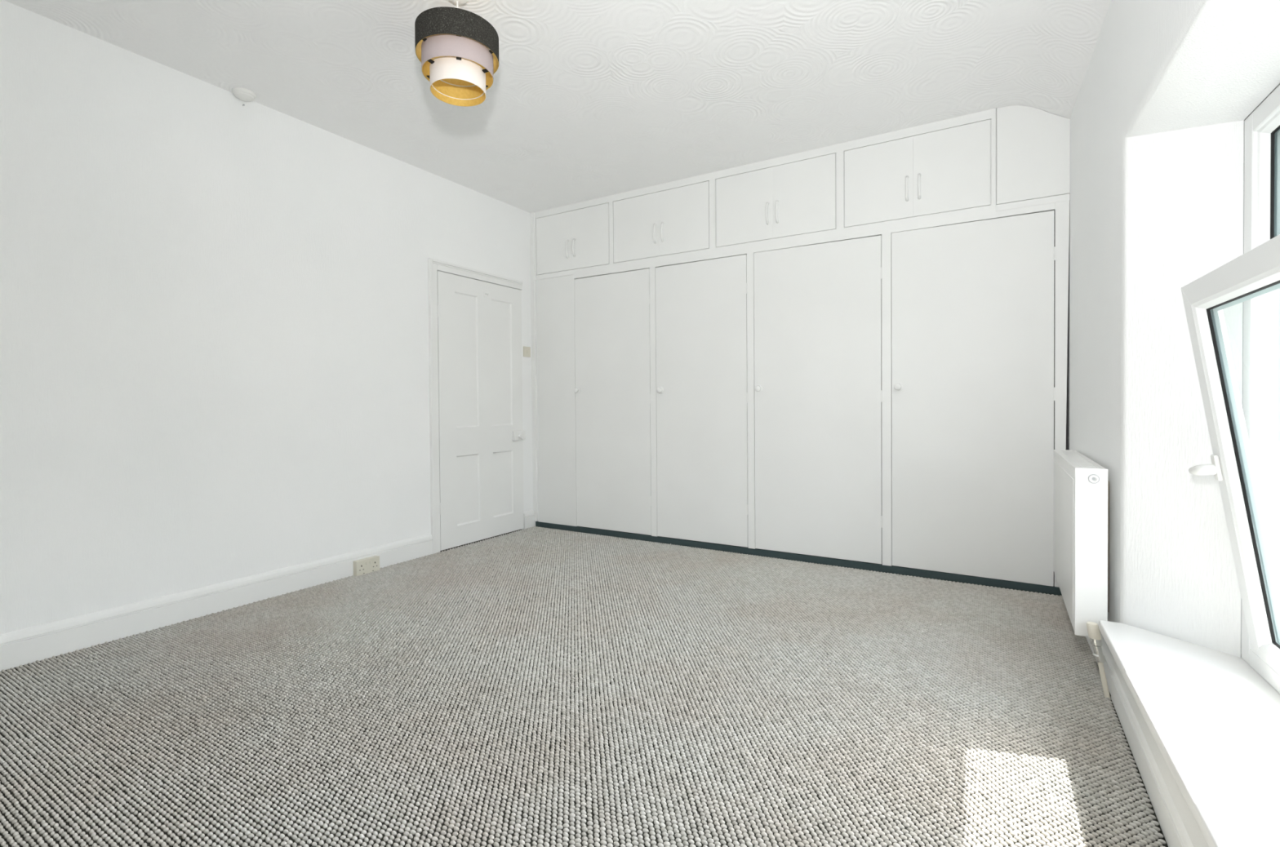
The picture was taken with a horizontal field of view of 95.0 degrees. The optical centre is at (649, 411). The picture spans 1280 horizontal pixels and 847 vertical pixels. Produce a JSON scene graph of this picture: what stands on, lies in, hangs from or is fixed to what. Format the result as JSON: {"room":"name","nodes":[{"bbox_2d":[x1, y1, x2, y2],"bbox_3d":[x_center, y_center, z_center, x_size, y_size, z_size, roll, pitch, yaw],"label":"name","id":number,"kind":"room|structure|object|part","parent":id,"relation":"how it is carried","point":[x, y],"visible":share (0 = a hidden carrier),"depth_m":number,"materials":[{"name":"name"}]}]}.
{"room":"empty bedroom","nodes":[
{"label":"empty bedroom","id":0,"kind":"room"},
{"bbox_2d":[0,0,533,635],"bbox_3d":[-2.119,-0.337,3.138,0.200,2.750,5.750,0,1,31],"label":"wall","id":1,"kind":"structure","parent":0,"point":[215,362],"depth_m":2.83,"materials":[{"name":"paint"}]},
{"bbox_2d":[0,510,535,671],"bbox_3d":[-2.165,0.924,2.845,0.018,0.138,4.762,0,1,31],"label":"baseboard","id":2,"kind":"structure","parent":1,"relation":"attached to","point":[22,647],"depth_m":2.77,"materials":[{"name":"paint"}]},
{"bbox_2d":[353,555,379,576],"bbox_3d":[-1.715,0.934,3.548,0.042,0.089,0.152,0,1,31],"label":"wall socket","id":3,"kind":"object","parent":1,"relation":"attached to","point":[371,564],"visible":1,"depth_m":3.53,"materials":[{"name":"beige plastic"}]},
{"bbox_2d":[427,257,523,554],"bbox_3d":[-1.268,-0.040,4.377,0.044,2.012,0.907,0,1,31],"label":"trim","id":4,"kind":"structure","parent":1,"relation":"attached to","point":[433,265],"depth_m":4.02,"materials":[{"name":"paint"}]},
{"bbox_3d":[-1.482,-0.033,4.014,0.044,2.012,0.066,0,1,31],"label":"architrave leg","id":5,"kind":"part","parent":4,"relation":"part of","materials":[{"name":"paint"}]},
{"bbox_2d":[436,271,525,551],"bbox_3d":[-1.223,-0.008,4.393,0.125,1.931,0.856,0,1,31],"label":"door","id":6,"kind":"structure","parent":1,"relation":"in","point":[482,435],"depth_m":4.35,"materials":[{"name":"paint"}]},
{"bbox_3d":[-1.344,-0.368,4.265,0.039,0.967,0.213,0,1,31],"label":"panel","id":7,"kind":"part","parent":6,"relation":"part of","materials":[{"name":"paint"}]},
{"bbox_3d":[-1.337,0.566,4.277,0.039,0.499,0.213,0,1,31],"label":"panel","id":8,"kind":"part","parent":6,"relation":"part of","materials":[{"name":"paint"}]},
{"bbox_3d":[-1.165,-0.373,4.567,0.039,0.967,0.215,0,1,31],"label":"panel","id":9,"kind":"part","parent":6,"relation":"part of","materials":[{"name":"paint"}]},
{"bbox_3d":[-1.159,0.561,4.579,0.039,0.499,0.215,0,1,31],"label":"panel","id":10,"kind":"part","parent":6,"relation":"part of","materials":[{"name":"paint"}]},
{"bbox_3d":[-1.021,0.199,4.667,0.055,0.052,0.052,0,1,31],"label":"knob","id":11,"kind":"part","parent":6,"relation":"part of","materials":[{"name":"paint"}]},
{"bbox_2d":[523,346,530,357],"bbox_3d":[-1.008,-0.489,4.806,0.014,0.084,0.080,0,1,31],"label":"light switch","id":12,"kind":"object","parent":1,"relation":"attached to","point":[526,350],"visible":1,"depth_m":4.80,"materials":[{"name":"beige plastic"}]},
{"bbox_2d":[529,212,537,521],"bbox_3d":[-0.957,-0.365,4.866,0.042,2.555,0.032,0,1,31],"label":"trim","id":13,"kind":"structure","parent":1,"relation":"attached to","point":[533,282],"depth_m":4.85,"materials":[{"name":"paint"}]},
{"bbox_2d":[4,0,1111,213],"bbox_3d":[-0.405,-1.591,2.104,3.902,0.280,5.350,0,1,31],"label":"ceiling","id":14,"kind":"structure","parent":0,"point":[586,100],"depth_m":2.77,"materials":[{"name":"white paint"}]},
{"bbox_2d":[231,87,256,102],"bbox_3d":[-2.047,-1.592,2.958,0.100,0.036,0.100,0,1,31],"label":"smoke detector","id":15,"kind":"object","parent":14,"relation":"attached to","point":[242,94],"visible":1,"depth_m":2.93,"materials":[{"name":"white plastic"}]},
{"bbox_2d":[414,0,498,106],"bbox_3d":[-0.742,-1.420,2.263,0.307,0.380,0.307,0,1,31],"label":"pendant lamp","id":16,"kind":"object","parent":14,"relation":"hanging from","point":[457,49],"visible":1,"depth_m":2.17,"materials":[{"name":"fabric"}]},
{"bbox_2d":[0,526,1241,846],"bbox_3d":[-0.279,1.051,2.075,4.450,0.116,5.750,0,1,31],"label":"floor","id":17,"kind":"structure","parent":0,"point":[535,686],"depth_m":1.91,"materials":[{"name":"grey carpet"}]},
{"bbox_2d":[536,275,574,526],"bbox_3d":[-0.764,-0.079,4.771,0.387,2.014,0.020,0,1,31],"label":"filler panel","id":18,"kind":"object","parent":17,"relation":"on","point":[554,295],"visible":1,"depth_m":4.76,"materials":[{"name":"paint"}]},
{"bbox_2d":[573,262,653,536],"bbox_3d":[-0.155,-0.068,4.701,0.730,2.044,0.618,0,1,31],"label":"wardrobe","id":19,"kind":"object","parent":17,"relation":"on","point":[613,319],"visible":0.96,"depth_m":4.46,"materials":[{"name":"paint"}]},
{"bbox_2d":[534,195,611,279],"bbox_3d":[-0.483,-1.368,4.883,0.756,0.556,0.601,0,1,31],"label":"upper cabinet","id":20,"kind":"object","parent":19,"relation":"on","point":[575,238],"visible":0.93,"depth_m":4.63,"materials":[{"name":"paint"}]},
{"bbox_3d":[-0.777,-1.359,4.747,0.361,0.461,0.012,0,1,31],"label":"door","id":21,"kind":"part","parent":20,"relation":"part of","materials":[{"name":"paint"}]},
{"bbox_3d":[-0.659,-1.294,4.657,0.018,0.147,0.031,0,1,31],"label":"handle","id":22,"kind":"part","parent":20,"relation":"part of","materials":[{"name":"paint"}]},
{"bbox_3d":[-0.603,-1.294,4.624,0.018,0.147,0.031,0,1,31],"label":"handle","id":23,"kind":"part","parent":20,"relation":"part of","materials":[{"name":"paint"}]},
{"bbox_3d":[-0.467,-1.358,4.563,0.360,0.461,0.012,0,1,31],"label":"door","id":24,"kind":"part","parent":20,"relation":"part of","materials":[{"name":"paint"}]},
{"bbox_3d":[-0.579,-0.166,4.615,0.048,0.048,0.042,0,1,31],"label":"knob","id":25,"kind":"part","parent":19,"relation":"part of","materials":[{"name":"paint"}]},
{"bbox_2d":[652,248,751,548],"bbox_3d":[0.483,-0.067,4.324,0.752,2.044,0.618,0,1,31],"label":"wardrobe","id":26,"kind":"object","parent":17,"relation":"on","point":[701,304],"visible":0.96,"depth_m":4.08,"materials":[{"name":"paint"}]},
{"bbox_3d":[0.070,-0.153,4.232,0.048,0.048,0.042,0,1,31],"label":"knob","id":27,"kind":"part","parent":26,"relation":"part of","materials":[{"name":"paint"}]},
{"bbox_2d":[610,172,712,268],"bbox_3d":[0.205,-1.367,4.476,0.842,0.556,0.601,0,1,31],"label":"upper cabinet","id":28,"kind":"object","parent":26,"relation":"on","point":[673,220],"visible":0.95,"depth_m":4.22,"materials":[{"name":"paint"}]},
{"bbox_3d":[-0.103,-1.358,4.348,0.396,0.461,0.012,0,1,31],"label":"door","id":29,"kind":"part","parent":28,"relation":"part of","materials":[{"name":"paint"}]},
{"bbox_3d":[0.031,-1.293,4.249,0.018,0.147,0.031,0,1,31],"label":"handle","id":30,"kind":"part","parent":28,"relation":"part of","materials":[{"name":"paint"}]},
{"bbox_3d":[0.087,-1.293,4.216,0.018,0.147,0.031,0,1,31],"label":"handle","id":31,"kind":"part","parent":28,"relation":"part of","materials":[{"name":"paint"}]},
{"bbox_3d":[0.238,-1.358,4.147,0.395,0.461,0.012,0,1,31],"label":"door","id":32,"kind":"part","parent":28,"relation":"part of","materials":[{"name":"paint"}]},
{"bbox_2d":[535,521,1061,595],"bbox_3d":[0.593,0.938,3.978,3.608,0.040,0.017,0,1,31],"label":"plinth","id":33,"kind":"object","parent":17,"relation":"on","point":[1054,590],"visible":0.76,"depth_m":3.67,"materials":[{"name":"paint"}]},
{"bbox_2d":[750,227,886,565],"bbox_3d":[1.171,-0.067,3.917,0.848,2.044,0.618,0,1,31],"label":"wardrobe","id":34,"kind":"object","parent":17,"relation":"on","point":[818,306],"visible":0.97,"depth_m":3.67,"materials":[{"name":"paint"}]},
{"bbox_3d":[0.713,-0.151,3.853,0.048,0.048,0.042,0,1,31],"label":"knob","id":35,"kind":"part","parent":34,"relation":"part of","materials":[{"name":"paint"}]},
{"bbox_2d":[711,143,839,253],"bbox_3d":[0.936,-1.367,4.045,0.855,0.556,0.601,0,1,31],"label":"upper cabinet","id":36,"kind":"object","parent":34,"relation":"on","point":[795,197],"visible":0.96,"depth_m":3.79,"materials":[{"name":"paint"}]},
{"bbox_3d":[0.628,-1.358,3.916,0.400,0.461,0.012,0,1,31],"label":"door","id":37,"kind":"part","parent":36,"relation":"part of","materials":[{"name":"paint"}]},
{"bbox_3d":[0.763,-1.293,3.817,0.018,0.147,0.031,0,1,31],"label":"handle","id":38,"kind":"part","parent":36,"relation":"part of","materials":[{"name":"paint"}]},
{"bbox_3d":[0.819,-1.293,3.784,0.018,0.147,0.031,0,1,31],"label":"handle","id":39,"kind":"part","parent":36,"relation":"part of","materials":[{"name":"paint"}]},
{"bbox_3d":[0.972,-1.357,3.713,0.399,0.461,0.012,0,1,31],"label":"door","id":40,"kind":"part","parent":36,"relation":"part of","materials":[{"name":"paint"}]},
{"bbox_2d":[886,200,1069,587],"bbox_3d":[1.917,-0.067,3.477,0.884,2.044,0.618,0,1,31],"label":"wardrobe","id":41,"kind":"object","parent":17,"relation":"on","point":[977,304],"visible":0.93,"depth_m":3.23,"materials":[{"name":"paint"}]},
{"bbox_3d":[1.446,-0.144,3.419,0.048,0.048,0.042,0,1,31],"label":"knob","id":42,"kind":"part","parent":41,"relation":"part of","materials":[{"name":"paint"}]},
{"bbox_2d":[840,108,995,234],"bbox_3d":[1.658,-1.367,3.618,0.823,0.556,0.601,0,1,31],"label":"upper cabinet","id":43,"kind":"object","parent":41,"relation":"on","point":[943,169],"visible":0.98,"depth_m":3.36,"materials":[{"name":"paint"}]},
{"bbox_3d":[1.356,-1.357,3.486,0.385,0.461,0.012,0,1,31],"label":"door","id":44,"kind":"part","parent":43,"relation":"part of","materials":[{"name":"paint"}]},
{"bbox_3d":[1.486,-1.292,3.390,0.018,0.147,0.031,0,1,31],"label":"handle","id":45,"kind":"part","parent":43,"relation":"part of","materials":[{"name":"paint"}]},
{"bbox_3d":[1.541,-1.292,3.357,0.018,0.147,0.031,0,1,31],"label":"handle","id":46,"kind":"part","parent":43,"relation":"part of","materials":[{"name":"paint"}]},
{"bbox_3d":[1.688,-1.357,3.290,0.384,0.461,0.012,0,1,31],"label":"door","id":47,"kind":"part","parent":43,"relation":"part of","materials":[{"name":"paint"}]},
{"bbox_2d":[995,105,1070,211],"bbox_3d":[2.022,-1.363,3.103,0.326,0.556,0.032,0,1,31],"label":"panel","id":48,"kind":"object","parent":43,"relation":"attached to","point":[1033,144],"visible":1,"depth_m":3.10,"materials":[{"name":"paint"}]},
{"bbox_3d":[2.020,-1.102,3.101,0.326,0.034,0.020,0,1,31],"label":"rail","id":49,"kind":"part","parent":48,"relation":"part of","materials":[{"name":"paint"}]},
{"bbox_2d":[1066,0,1279,657],"bbox_3d":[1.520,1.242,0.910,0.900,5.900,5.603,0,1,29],"label":"wall","id":50,"kind":"structure","parent":0,"point":[1169,88],"depth_m":1.86,"materials":[{"name":"paint"}]},
{"bbox_2d":[1053,449,1110,698],"bbox_3d":[1.768,0.582,2.410,0.120,0.780,0.957,0,1,31],"label":"radiator","id":51,"kind":"object","parent":50,"relation":"attached to","point":[1081,486],"visible":0.98,"depth_m":2.06,"materials":[{"name":"enamel"},{"name":"metal"}]},
{"bbox_3d":[1.736,0.491,2.457,0.012,0.579,0.897,0,1,31],"label":"panel","id":52,"kind":"part","parent":51,"relation":"part of","materials":[{"name":"metal"}]},
{"bbox_2d":[1053,449,1106,470],"bbox_3d":[1.768,0.199,2.433,0.090,0.011,0.893,0,1,31],"label":"grille","id":53,"kind":"object","parent":51,"relation":"attached to","point":[1071,460],"depth_m":2.34,"materials":[{"name":"metal"}]},
{"bbox_3d":[1.542,0.495,2.050,0.093,0.593,0.006,0,1,31],"label":"panel","id":54,"kind":"part","parent":51,"relation":"part of","materials":[{"name":"metal"}]},
{"bbox_2d":[1085,636,1193,846],"bbox_3d":[1.350,0.929,1.604,0.040,0.110,3.260,0,1,30],"label":"baseboard","id":55,"kind":"structure","parent":50,"relation":"attached to","point":[1175,835],"depth_m":1.53,"materials":[{"name":"paint"}]},
{"bbox_2d":[1114,660,1208,846],"bbox_3d":[1.085,0.876,1.074,0.089,0.232,2.080,0,1,31],"label":"trim","id":56,"kind":"structure","parent":50,"relation":"attached to","point":[1197,838],"depth_m":1.36,"materials":[{"name":"paint"}]},
{"bbox_2d":[1098,620,1279,846],"bbox_3d":[1.179,0.744,1.034,0.377,0.033,2.030,0,1,31],"label":"window sill","id":57,"kind":"structure","parent":50,"relation":"attached to","point":[1213,719],"depth_m":1.35,"materials":[{"name":"paint"}]},
{"bbox_2d":[1181,84,1279,693],"bbox_3d":[1.266,-0.048,0.972,0.219,1.550,1.682,0,1,29],"label":"window","id":58,"kind":"structure","parent":50,"relation":"in","point":[1244,438],"depth_m":1.61,"materials":[{"name":"plastic"}]},
{"bbox_3d":[1.583,0.166,1.678,0.052,0.037,0.072,0,1,31],"label":"handle","id":59,"kind":"part","parent":58,"relation":"part of","materials":[{"name":"white plastic"}]},
{"bbox_3d":[1.593,0.158,1.648,0.021,0.072,0.030,0,1,31],"label":"handle plate","id":60,"kind":"part","parent":58,"relation":"part of","materials":[{"name":"white plastic"}]},
{"bbox_3d":[1.383,-0.328,1.340,0.070,0.068,0.791,0,1,29],"label":"sash rail","id":61,"kind":"part","parent":58,"relation":"part of","materials":[{"name":"plastic"}]},
{"bbox_3d":[1.333,0.702,0.948,0.055,0.050,1.567,0,1,29],"label":"frame","id":62,"kind":"part","parent":58,"relation":"part of","materials":[{"name":"plastic"}]},
{"bbox_3d":[1.518,0.670,1.277,0.070,0.068,0.791,0,1,29],"label":"sash rail","id":63,"kind":"part","parent":58,"relation":"part of","materials":[{"name":"plastic"}]}
]}

